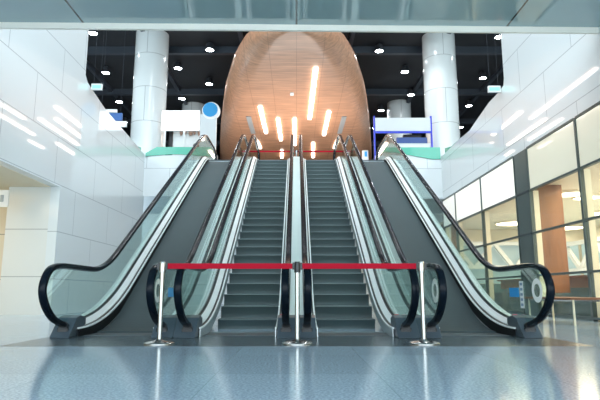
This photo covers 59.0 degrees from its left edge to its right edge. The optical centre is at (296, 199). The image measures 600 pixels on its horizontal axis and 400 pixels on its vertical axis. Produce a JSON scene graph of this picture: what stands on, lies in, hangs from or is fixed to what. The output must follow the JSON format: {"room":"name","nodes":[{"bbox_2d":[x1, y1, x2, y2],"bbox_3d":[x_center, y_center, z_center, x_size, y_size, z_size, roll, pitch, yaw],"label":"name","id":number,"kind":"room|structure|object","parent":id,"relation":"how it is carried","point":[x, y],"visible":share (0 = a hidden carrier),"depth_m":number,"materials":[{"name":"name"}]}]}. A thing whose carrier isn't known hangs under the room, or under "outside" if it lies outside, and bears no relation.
{"room":"shopping mall lobby","nodes":[
{"label":"shopping mall lobby","id":0,"kind":"room"},
{"bbox_2d":[0,207,6,279],"bbox_3d":[-9.950,1.398,14.627,4.362,3.450,0.191,3,-10,-17],"label":"wall","id":1,"kind":"structure","parent":0,"point":[3,210],"depth_m":15.12,"materials":[{"name":"beige paint"}]},
{"bbox_2d":[0,190,9,206],"bbox_3d":[-7.675,-0.041,13.620,0.550,0.440,0.055,0,-10,0],"label":"poster","id":2,"kind":"object","parent":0,"point":[4,194],"visible":1,"depth_m":13.61,"materials":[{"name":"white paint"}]},
{"bbox_2d":[0,165,49,189],"bbox_3d":[-9.475,-1.907,6.116,5.450,0.150,19.400,0,-10,0],"label":"ceiling","id":3,"kind":"structure","parent":0,"point":[8,177],"depth_m":13.75,"materials":[{"name":"beige paint"}]},
{"bbox_2d":[0,29,144,314],"bbox_3d":[-6.625,-4.010,9.932,0.250,12.500,26.200,0,-10,0],"label":"wall","id":4,"kind":"structure","parent":0,"point":[56,132],"depth_m":15.18,"materials":[{"name":"white tile"}]},
{"bbox_2d":[0,22,598,33],"bbox_3d":[-0.150,-3.594,10.794,12.683,0.325,0.060,0,-10,-1],"label":"trim","id":5,"kind":"structure","parent":4,"relation":"attached to","point":[3,25],"depth_m":10.75,"materials":[{"name":"white"}]},
{"bbox_2d":[143,155,217,196],"bbox_3d":[-4.950,-1.033,22.635,3.100,1.780,0.150,0,-10,0],"label":"wall","id":6,"kind":"structure","parent":0,"point":[158,169],"depth_m":22.58,"materials":[{"name":"white tile"}]},
{"bbox_2d":[145,147,213,156],"bbox_3d":[-4.978,-2.058,22.692,2.945,0.420,0.050,0,-10,0],"label":"glass band","id":7,"kind":"object","parent":6,"relation":"attached to","point":[199,151],"visible":0.83,"depth_m":22.67,"materials":[{"name":"teal glass"}]},
{"bbox_2d":[143,161,441,213],"bbox_3d":[0.000,1.460,32.961,32.000,0.360,30.550,0,-10,0],"label":"floor","id":8,"kind":"structure","parent":0,"point":[159,206],"depth_m":24.43,"materials":[{"name":"grey"}]},
{"bbox_2d":[130,30,168,154],"bbox_3d":[-6.750,-4.046,24.250,1.600,7.510,1.600,0,-10,0],"label":"round column","id":9,"kind":"structure","parent":8,"relation":"on","point":[149,97],"depth_m":23.80,"materials":[{"name":"silver metal"}]},
{"bbox_2d":[161,111,200,146],"bbox_3d":[-5.115,-2.212,23.210,1.690,3.540,0.140,0,-10,0],"label":"sign board","id":10,"kind":"object","parent":8,"relation":"on","point":[183,121],"visible":0.68,"depth_m":23.36,"materials":[{"name":"white plastic"}]},
{"bbox_2d":[169,131,199,146],"bbox_3d":[-4.935,-1.770,23.651,1.570,2.820,0.200,0,-10,0],"label":"kiosk","id":11,"kind":"object","parent":8,"relation":"on","point":[175,137],"visible":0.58,"depth_m":23.80,"materials":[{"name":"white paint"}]},
{"bbox_2d":[182,102,203,114],"bbox_3d":[-6.650,-2.404,33.708,1.600,7.510,1.600,0,-10,0],"label":"round column","id":12,"kind":"structure","parent":8,"relation":"on","point":[192,106],"depth_m":33.63,"materials":[{"name":"silver metal"}]},
{"bbox_2d":[199,102,219,148],"bbox_3d":[-3.813,-2.401,23.213,0.854,3.914,0.200,0,-10,0],"label":"pylon","id":13,"kind":"object","parent":8,"relation":"on","point":[210,110],"visible":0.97,"depth_m":23.35,"materials":[{"name":"white plastic"}]},
{"bbox_2d":[220,31,370,159],"bbox_3d":[-0.060,-2.025,28.725,10.913,5.038,22.981,0,-10,0],"label":"wooden wall","id":14,"kind":"structure","parent":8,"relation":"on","point":[279,85],"depth_m":23.78,"materials":[{"name":"brown wood"}]},
{"bbox_2d":[246,116,254,133],"bbox_3d":[-2.375,-3.893,27.674,0.250,0.040,2.800,0,-10,0],"label":"grille","id":15,"kind":"object","parent":14,"relation":"attached to","point":[250,122],"depth_m":27.45,"materials":[{"name":"grey"}]},
{"bbox_2d":[337,116,346,133],"bbox_3d":[2.360,-3.893,27.674,0.260,0.040,2.800,0,-10,0],"label":"grille","id":16,"kind":"object","parent":14,"relation":"attached to","point":[342,121],"depth_m":27.61,"materials":[{"name":"grey"}]},
{"bbox_2d":[260,150,332,156],"bbox_3d":[0.000,-1.409,20.798,4.000,1.132,0.360,0,-10,0],"label":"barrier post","id":17,"kind":"object","parent":8,"relation":"on","point":[295,151],"visible":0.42,"depth_m":20.89,"materials":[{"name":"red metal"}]},
{"bbox_2d":[362,150,367,159],"bbox_3d":[3.280,-1.236,25.122,0.280,2.270,0.120,0,-10,0],"label":"stand","id":18,"kind":"object","parent":8,"relation":"on","point":[364,152],"visible":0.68,"depth_m":25.23,"materials":[{"name":"white paint"}]},
{"bbox_2d":[387,99,411,142],"bbox_3d":[6.550,-2.472,33.314,1.600,7.510,1.600,0,-10,0],"label":"round column","id":19,"kind":"structure","parent":8,"relation":"on","point":[399,108],"depth_m":33.19,"materials":[{"name":"white paint"}]},
{"bbox_2d":[373,116,432,159],"bbox_3d":[4.670,-2.086,23.118,2.560,3.260,0.120,0,-10,0],"label":"framed board","id":20,"kind":"object","parent":8,"relation":"on","point":[380,125],"visible":0.75,"depth_m":23.28,"materials":[{"name":"white plastic"}]},
{"bbox_2d":[382,143,429,154],"bbox_3d":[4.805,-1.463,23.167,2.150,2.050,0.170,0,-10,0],"label":"countertop","id":21,"kind":"structure","parent":8,"relation":"on","point":[384,144],"depth_m":23.25,"materials":[{"name":"white paint"}]},
{"bbox_2d":[396,135,426,142],"bbox_3d":[5.125,-1.657,23.429,1.350,2.520,0.200,0,-10,0],"label":"display","id":22,"kind":"object","parent":8,"relation":"on","point":[406,138],"visible":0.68,"depth_m":23.50,"materials":[{"name":"blue"}]},
{"bbox_2d":[422,33,459,156],"bbox_3d":[6.700,-4.012,24.447,1.600,7.510,1.600,0,-10,0],"label":"round column","id":23,"kind":"structure","parent":8,"relation":"on","point":[438,49],"depth_m":24.02,"materials":[{"name":"silver metal"}]},
{"bbox_2d":[142,214,442,303],"bbox_3d":[3.000,2.995,27.188,22.000,4.600,0.200,0,-10,0],"label":"wall","id":24,"kind":"structure","parent":0,"point":[150,219],"depth_m":27.36,"materials":[{"name":"white paint"}]},
{"bbox_2d":[86,30,503,159],"bbox_3d":[0.000,-6.862,30.625,32.000,0.200,38.000,0,-10,0],"label":"ceiling","id":25,"kind":"structure","parent":0,"point":[378,71],"depth_m":28.90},
{"bbox_2d":[89,30,97,35],"bbox_3d":[-9.176,-7.700,23.929,0.440,0.400,0.440,0,-10,0],"label":"ceiling spotlight","id":26,"kind":"object","parent":25,"relation":"attached to","point":[91,32],"visible":0.57,"depth_m":23.86,"materials":[{"name":"white"}]},
{"bbox_2d":[91,30,103,90],"bbox_3d":[-6.285,-6.237,17.157,0.330,5.640,0.086,0,-10,0],"label":"exit sign","id":27,"kind":"object","parent":25,"relation":"hanging from","point":[94,87],"visible":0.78,"depth_m":16.66,"materials":[{"name":"white paint"}]},
{"bbox_2d":[101,66,109,74],"bbox_3d":[-10.147,-6.950,28.245,0.440,0.400,0.440,0,-10,0],"label":"ceiling spotlight","id":28,"kind":"object","parent":25,"relation":"attached to","point":[105,70],"visible":1,"depth_m":28.12,"materials":[{"name":"white"}]},
{"bbox_2d":[86,60,131,113],"bbox_3d":[-11.000,-6.212,33.202,0.200,0.200,32.300,0,-10,0],"label":"beam","id":29,"kind":"structure","parent":25,"relation":"attached to","point":[89,66],"depth_m":30.18,"materials":[{"name":"grey metal"}]},
{"bbox_2d":[102,30,126,126],"bbox_3d":[-7.710,-5.572,22.332,1.380,5.180,0.100,0,-10,0],"label":"hanging sign","id":30,"kind":"object","parent":25,"relation":"hanging from","point":[118,117],"visible":0.46,"depth_m":21.93,"materials":[{"name":"white paint"}]},
{"bbox_2d":[115,96,122,102],"bbox_3d":[-10.881,-6.201,32.562,0.440,0.400,0.440,0,-10,0],"label":"ceiling spotlight","id":31,"kind":"object","parent":25,"relation":"attached to","point":[118,100],"visible":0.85,"depth_m":32.42,"materials":[{"name":"white"}]},
{"bbox_2d":[174,61,181,69],"bbox_3d":[-6.181,-7.052,27.662,0.440,0.400,0.440,0,-10,0],"label":"ceiling spotlight","id":32,"kind":"object","parent":25,"relation":"attached to","point":[177,65],"visible":1,"depth_m":27.53,"materials":[{"name":"white"}]},
{"bbox_2d":[140,30,219,159],"bbox_3d":[-7.000,-6.212,33.202,0.200,0.200,32.300,0,-10,0],"label":"beam","id":33,"kind":"structure","parent":25,"relation":"attached to","point":[170,76],"depth_m":30.33,"materials":[{"name":"grey metal"}]},
{"bbox_2d":[205,77,212,85],"bbox_3d":[-4.902,-6.687,29.762,0.440,0.400,0.440,0,-10,0],"label":"ceiling spotlight","id":34,"kind":"object","parent":25,"relation":"attached to","point":[209,82],"visible":1,"depth_m":29.63,"materials":[{"name":"white"}]},
{"bbox_2d":[205,42,213,51],"bbox_3d":[-4.179,-7.416,25.562,0.440,0.400,0.440,0,-10,0],"label":"ceiling spotlight","id":35,"kind":"object","parent":25,"relation":"attached to","point":[209,46],"visible":1,"depth_m":25.43,"materials":[{"name":"white"}]},
{"bbox_2d":[237,31,243,42],"bbox_3d":[-2.600,-6.212,33.202,0.200,0.200,32.300,0,-10,0],"label":"beam","id":36,"kind":"structure","parent":25,"relation":"attached to","point":[240,33],"depth_m":24.54,"materials":[{"name":"grey metal"}]},
{"bbox_2d":[165,141,387,145],"bbox_3d":[0.000,-4.538,42.401,31.600,0.350,0.240,0,-10,0],"label":"beam","id":37,"kind":"structure","parent":25,"relation":"attached to","point":[378,143],"depth_m":42.29,"materials":[{"name":"grey metal"}]},
{"bbox_2d":[87,46,501,54],"bbox_3d":[0.000,-7.361,26.145,31.600,0.350,0.240,0,-10,0],"label":"beam","id":38,"kind":"structure","parent":25,"relation":"attached to","point":[92,50],"depth_m":26.04,"materials":[{"name":"grey metal"}]},
{"bbox_2d":[94,89,496,95],"bbox_3d":[0.000,-6.420,31.564,31.600,0.350,0.240,0,-10,0],"label":"beam","id":39,"kind":"structure","parent":25,"relation":"attached to","point":[116,92],"depth_m":31.45,"materials":[{"name":"grey metal"}]},
{"bbox_2d":[128,119,476,123],"bbox_3d":[0.000,-5.479,36.983,31.600,0.350,0.240,0,-10,0],"label":"beam","id":40,"kind":"structure","parent":25,"relation":"attached to","point":[461,121],"depth_m":36.87,"materials":[{"name":"grey metal"}]},
{"bbox_2d":[348,32,355,46],"bbox_3d":[2.600,-6.212,33.202,0.200,0.200,32.300,0,-10,0],"label":"beam","id":41,"kind":"structure","parent":25,"relation":"attached to","point":[352,34],"depth_m":24.83,"materials":[{"name":"grey metal"}]},
{"bbox_2d":[375,43,383,52],"bbox_3d":[4.002,-7.396,25.679,0.440,0.400,0.440,0,-10,0],"label":"ceiling spotlight","id":42,"kind":"object","parent":25,"relation":"attached to","point":[378,47],"visible":1,"depth_m":25.55,"materials":[{"name":"white"}]},
{"bbox_2d":[378,105,384,111],"bbox_3d":[5.435,-5.938,34.078,0.440,0.400,0.440,0,-10,0],"label":"ceiling spotlight","id":43,"kind":"object","parent":25,"relation":"attached to","point":[380,107],"visible":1,"depth_m":33.92,"materials":[{"name":"white"}]},
{"bbox_2d":[401,65,408,73],"bbox_3d":[5.742,-6.971,28.129,0.440,0.400,0.440,0,-10,0],"label":"ceiling spotlight","id":44,"kind":"object","parent":25,"relation":"attached to","point":[404,69],"visible":1,"depth_m":28.00,"materials":[{"name":"white"}]},
{"bbox_2d":[407,88,414,95],"bbox_3d":[6.772,-6.404,31.395,0.440,0.400,0.440,0,-10,0],"label":"ceiling spotlight","id":45,"kind":"object","parent":25,"relation":"attached to","point":[410,91],"visible":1,"depth_m":31.25,"materials":[{"name":"white"}]},
{"bbox_2d":[372,33,450,159],"bbox_3d":[7.000,-6.212,33.202,0.200,0.200,32.300,0,-10,0],"label":"beam","id":46,"kind":"structure","parent":25,"relation":"attached to","point":[420,79],"depth_m":30.77,"materials":[{"name":"grey metal"}]},
{"bbox_2d":[465,100,472,106],"bbox_3d":[10.810,-6.080,33.261,0.440,0.400,0.440,0,-10,0],"label":"ceiling spotlight","id":47,"kind":"object","parent":25,"relation":"attached to","point":[468,102],"visible":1,"depth_m":33.13,"materials":[{"name":"white"}]},
{"bbox_2d":[459,64,502,117],"bbox_3d":[11.000,-6.212,33.202,0.200,0.200,32.300,0,-10,0],"label":"beam","id":48,"kind":"structure","parent":25,"relation":"attached to","point":[499,70],"depth_m":30.57,"materials":[{"name":"grey metal"}]},
{"bbox_2d":[479,71,486,79],"bbox_3d":[10.171,-6.829,28.945,0.440,0.400,0.440,0,-10,0],"label":"ceiling spotlight","id":49,"kind":"object","parent":25,"relation":"attached to","point":[482,75],"visible":1,"depth_m":28.82,"materials":[{"name":"white"}]},
{"bbox_2d":[486,33,500,92],"bbox_3d":[5.985,-6.187,16.539,0.370,5.950,0.086,0,-10,0],"label":"exit sign","id":50,"kind":"object","parent":25,"relation":"hanging from","point":[491,89],"visible":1,"depth_m":16.01,"materials":[{"name":"white paint"}]},
{"bbox_2d":[494,33,500,39],"bbox_3d":[9.283,-7.639,24.279,0.440,0.400,0.440,0,-10,0],"label":"ceiling spotlight","id":51,"kind":"object","parent":25,"relation":"attached to","point":[497,36],"visible":0.44,"depth_m":24.21,"materials":[{"name":"white"}]},
{"bbox_2d":[0,304,599,399],"bbox_3d":[3.000,2.914,12.689,34.000,0.200,34.000,0,-10,0],"label":"floor","id":52,"kind":"structure","parent":0,"point":[26,372],"depth_m":4.11,"materials":[{"name":"grey tile"}]},
{"bbox_2d":[0,187,50,314],"bbox_3d":[-7.325,1.363,14.429,1.150,3.450,0.300,0,-10,0],"label":"wall pier","id":53,"kind":"object","parent":52,"relation":"on","point":[25,239],"visible":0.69,"depth_m":14.28,"materials":[{"name":"white paint"}]},
{"bbox_2d":[38,134,247,337],"bbox_3d":[-2.445,-0.052,13.505,1.630,6.003,13.460,0,-10,0],"label":"escalator","id":54,"kind":"object","parent":52,"relation":"on","point":[185,230],"visible":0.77,"depth_m":10.08,"materials":[{"name":"black metal"}]},
{"bbox_2d":[173,134,295,337],"bbox_3d":[-0.815,-0.052,13.505,1.630,6.003,13.460,0,-10,0],"label":"escalator","id":55,"kind":"object","parent":52,"relation":"on","point":[254,298],"visible":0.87,"depth_m":10.50,"materials":[{"name":"white metal"}]},
{"bbox_2d":[2,334,590,345],"bbox_3d":[0.000,1.807,6.903,6.700,0.001,1.980,0,-10,0],"label":"floor band","id":56,"kind":"object","parent":52,"relation":"on","point":[81,340],"visible":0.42,"depth_m":6.64,"materials":[{"name":"tile"}]},
{"bbox_2d":[144,262,174,344],"bbox_3d":[-1.610,1.216,6.305,0.360,0.962,0.360,0,-10,0],"label":"barrier post","id":57,"kind":"object","parent":56,"relation":"on","point":[162,267],"visible":1,"depth_m":6.27,"materials":[{"name":"silver metal"}]},
{"bbox_2d":[168,262,415,344],"bbox_3d":[-0.055,1.216,6.305,2.990,0.962,0.360,0,-10,0],"label":"barrier post","id":58,"kind":"object","parent":56,"relation":"on","point":[296,266],"visible":1,"depth_m":6.37,"materials":[{"name":"silver metal"}]},
{"bbox_2d":[409,262,439,344],"bbox_3d":[1.500,1.216,6.305,0.360,0.962,0.360,0,-10,0],"label":"barrier post","id":59,"kind":"object","parent":56,"relation":"on","point":[421,267],"visible":1,"depth_m":6.27,"materials":[{"name":"silver metal"}]},
{"bbox_2d":[296,134,419,337],"bbox_3d":[0.815,-0.052,13.505,1.630,6.003,13.460,0,-10,0],"label":"escalator","id":60,"kind":"object","parent":52,"relation":"on","point":[329,298],"visible":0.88,"depth_m":10.63,"materials":[{"name":"white metal"}]},
{"bbox_2d":[441,224,456,248],"bbox_3d":[6.840,2.868,23.506,0.620,3.590,0.340,0,-10,0],"label":"wall","id":61,"kind":"structure","parent":52,"relation":"on","point":[453,230],"depth_m":23.57,"materials":[{"name":"grey paint"}]},
{"bbox_2d":[345,134,554,337],"bbox_3d":[2.445,-0.052,13.505,1.630,6.003,13.460,0,-10,0],"label":"escalator","id":62,"kind":"object","parent":52,"relation":"on","point":[407,230],"visible":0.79,"depth_m":9.94,"materials":[{"name":"black metal"}]},
{"bbox_2d":[463,242,519,268],"bbox_3d":[9.700,3.442,24.878,5.000,2.930,0.200,0,-10,0],"label":"truss","id":63,"kind":"object","parent":52,"relation":"on","point":[470,265],"visible":0.22,"depth_m":24.96,"materials":[{"name":"white metal"}]},
{"bbox_2d":[480,284,503,292],"bbox_3d":[10.050,4.478,25.145,7.000,0.980,0.080,0,-10,0],"label":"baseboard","id":64,"kind":"structure","parent":52,"relation":"on","point":[497,287],"depth_m":25.16,"materials":[{"name":"grey"}]},
{"bbox_2d":[514,149,537,315],"bbox_3d":[6.295,0.856,14.340,0.210,4.420,0.770,0,-10,0],"label":"pillar","id":65,"kind":"structure","parent":52,"relation":"on","point":[520,163],"depth_m":14.33,"materials":[{"name":"grey metal"}]},
{"bbox_2d":[497,275,588,292],"bbox_3d":[8.100,2.597,14.520,0.800,1.050,11.700,0,-10,0],"label":"counter","id":66,"kind":"object","parent":52,"relation":"on","point":[578,283],"depth_m":14.93,"materials":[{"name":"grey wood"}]},
{"bbox_2d":[497,275,586,280],"bbox_3d":[8.100,2.104,14.605,0.800,0.050,11.700,0,-10,0],"label":"countertop","id":67,"kind":"structure","parent":66,"relation":"on","point":[575,276],"depth_m":14.95,"materials":[{"name":"brown wood"}]},
{"bbox_2d":[500,277,587,288],"bbox_3d":[8.100,2.267,14.577,0.600,0.280,11.500,0,-10,0],"label":"countertop","id":68,"kind":"structure","parent":66,"relation":"on","point":[578,282],"depth_m":14.98,"materials":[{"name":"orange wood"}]},
{"bbox_2d":[536,185,570,292],"bbox_3d":[6.960,1.365,14.845,1.080,3.590,0.320,0,-10,0],"label":"wall","id":69,"kind":"structure","parent":52,"relation":"on","point":[550,196],"depth_m":14.76,"materials":[{"name":"orange wood"}]},
{"bbox_2d":[494,293,590,316],"bbox_3d":[6.570,2.666,13.543,0.060,0.580,16.800,0,-10,0],"label":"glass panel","id":70,"kind":"structure","parent":69,"relation":"attached to","point":[582,308],"depth_m":13.13,"materials":[{"name":"clear glass"}]},
{"bbox_2d":[524,297,599,325],"bbox_3d":[5.260,2.171,10.458,0.720,0.500,2.050,0,-10,0],"label":"wooden bench","id":71,"kind":"object","parent":52,"relation":"on","point":[564,299],"visible":0.67,"depth_m":9.82,"materials":[{"name":"brown wood"}]},
{"bbox_2d":[0,0,599,26],"bbox_3d":[-0.150,-4.848,3.937,12.700,0.200,14.100,0,-10,0],"label":"ceiling","id":72,"kind":"structure","parent":0,"point":[522,13],"depth_m":10.30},
{"bbox_2d":[375,155,442,198],"bbox_3d":[4.800,-0.975,22.676,2.800,1.880,0.150,0,-10,0],"label":"wall","id":73,"kind":"structure","parent":0,"point":[430,170],"depth_m":22.64,"materials":[{"name":"white tile"}]},
{"bbox_2d":[379,147,440,158],"bbox_3d":[4.830,-2.001,22.732,2.660,0.520,0.050,0,-10,0],"label":"glass band","id":74,"kind":"object","parent":73,"relation":"attached to","point":[423,152],"visible":0.88,"depth_m":22.72,"materials":[{"name":"teal glass"}]},
{"bbox_2d":[439,163,599,229],"bbox_3d":[10.250,-1.123,11.360,7.500,0.100,30.000,0,-10,0],"label":"ceiling","id":75,"kind":"structure","parent":0,"point":[571,208],"depth_m":19.56,"materials":[{"name":"beige paint"}]},
{"bbox_2d":[495,220,516,225],"bbox_3d":[9.470,1.001,23.069,1.600,0.080,1.600,0,-10,0],"label":"ceiling lamp","id":76,"kind":"object","parent":75,"relation":"attached to","point":[506,222],"visible":0.57,"depth_m":23.08,"materials":[{"name":"white"}]},
{"bbox_2d":[496,222,516,225],"bbox_3d":[9.470,0.991,23.070,1.500,0.060,1.500,0,-10,0],"label":"diffuser","id":77,"kind":"object","parent":76,"relation":"attached to","point":[497,223],"depth_m":23.25,"materials":[{"name":"white plastic"}]},
{"bbox_2d":[562,189,579,197],"bbox_3d":[8.350,-0.196,16.172,1.000,0.080,1.000,0,-10,0],"label":"ceiling lamp","id":78,"kind":"object","parent":75,"relation":"attached to","point":[572,192],"visible":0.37,"depth_m":16.05,"materials":[{"name":"white"}]},
{"bbox_2d":[562,192,579,196],"bbox_3d":[8.350,-0.206,16.174,0.900,0.060,0.900,0,-10,0],"label":"diffuser","id":79,"kind":"object","parent":78,"relation":"attached to","point":[564,194],"depth_m":16.22,"materials":[{"name":"white"}]},
{"bbox_2d":[565,225,582,229],"bbox_3d":[12.600,1.292,24.744,1.700,0.080,1.700,0,-10,0],"label":"ceiling lamp","id":80,"kind":"object","parent":75,"relation":"attached to","point":[571,227],"visible":0.37,"depth_m":24.51,"materials":[{"name":"white"}]},
{"bbox_2d":[571,196,579,200],"bbox_3d":[8.893,-0.086,16.810,0.542,0.080,0.729,0,-10,0],"label":"ceiling lamp","id":81,"kind":"object","parent":75,"relation":"attached to","point":[573,198],"depth_m":16.91,"materials":[{"name":"white plastic"}]},
{"bbox_2d":[581,210,599,215],"bbox_3d":[11.600,0.505,20.212,1.300,0.080,1.300,0,-10,0],"label":"ceiling lamp","id":82,"kind":"object","parent":75,"relation":"attached to","point":[597,212],"visible":0.19,"depth_m":19.89,"materials":[{"name":"white"}]},
{"bbox_2d":[593,193,599,199],"bbox_3d":[9.268,-0.145,16.467,0.668,0.080,1.049,0,-10,0],"label":"ceiling lamp","id":83,"kind":"object","parent":75,"relation":"attached to","point":[596,196],"depth_m":16.56,"materials":[{"name":"white"}]},
{"bbox_2d":[574,196,599,199],"bbox_3d":[9.200,-0.104,16.765,0.800,0.060,0.800,0,-10,0],"label":"diffuser","id":84,"kind":"object","parent":83,"relation":"attached to","point":[594,197],"depth_m":16.79,"materials":[{"name":"white plastic"}]},
{"bbox_2d":[441,27,599,239],"bbox_3d":[6.350,-4.001,9.982,0.300,12.500,26.300,0,-10,0],"label":"wall","id":85,"kind":"structure","parent":0,"point":[550,79],"depth_m":14.22,"materials":[{"name":"white tile"}]},
{"bbox_2d":[442,193,456,240],"bbox_3d":[6.295,2.048,21.263,0.230,4.440,1.800,0,-10,0],"label":"window","id":86,"kind":"structure","parent":85,"relation":"in","point":[448,202],"depth_m":21.64,"materials":[{"name":"grey glass"}]},
{"bbox_2d":[454,177,485,282],"bbox_3d":[6.295,1.646,18.948,0.230,4.440,2.900,0,-10,0],"label":"window","id":87,"kind":"structure","parent":85,"relation":"in","point":[467,198],"depth_m":19.27,"materials":[{"name":"grey glass"}]},
{"bbox_2d":[480,156,524,313],"bbox_3d":[6.295,1.158,16.140,0.230,4.440,2.800,0,-10,0],"label":"window","id":88,"kind":"structure","parent":85,"relation":"in","point":[497,185],"depth_m":16.61,"materials":[{"name":"grey"}]},
{"bbox_2d":[526,118,592,320],"bbox_3d":[6.295,0.558,12.681,0.230,4.440,2.520,0,-10,0],"label":"window","id":89,"kind":"structure","parent":85,"relation":"in","point":[551,158],"depth_m":13.05,"materials":[{"name":"grey glass"}]},
{"bbox_2d":[574,101,599,320],"bbox_3d":[6.295,0.091,9.997,0.230,4.440,2.930,0,-10,0],"label":"window","id":90,"kind":"structure","parent":85,"relation":"in","point":[586,123],"depth_m":11.29,"materials":[{"name":"grey glass"}]},
{"bbox_2d":[463,230,583,274],"bbox_3d":[10.250,3.248,25.724,7.500,3.600,0.200,0,-10,0],"label":"wall","id":91,"kind":"structure","parent":0,"point":[473,235],"depth_m":25.88,"materials":[{"name":"beige paint"}]},
{"bbox_2d":[463,242,580,283],"bbox_3d":[10.250,3.013,25.536,6.700,2.000,0.150,0,-10,0],"label":"window","id":92,"kind":"structure","parent":91,"relation":"in","point":[512,252],"depth_m":25.48,"materials":[{"name":"teal"}]},
{"bbox_2d":[566,236,599,271],"bbox_3d":[12.500,1.296,16.522,0.200,1.380,17.000,0,-10,0],"label":"truss","id":93,"kind":"object","parent":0,"point":[581,266],"visible":0.4,"depth_m":23.47,"materials":[{"name":"white metal"}]},
{"bbox_2d":[583,226,599,238],"bbox_3d":[14.100,0.699,11.043,0.200,3.600,30.000,0,-10,0],"label":"wall","id":94,"kind":"structure","parent":0,"point":[598,227],"depth_m":24.65,"materials":[{"name":"beige paint"}]},
{"bbox_2d":[581,244,599,274],"bbox_3d":[13.800,1.364,15.749,0.200,2.100,19.500,0,-10,0],"label":"window","id":95,"kind":"structure","parent":94,"relation":"in","point":[583,245],"depth_m":25.21,"materials":[{"name":"teal"}]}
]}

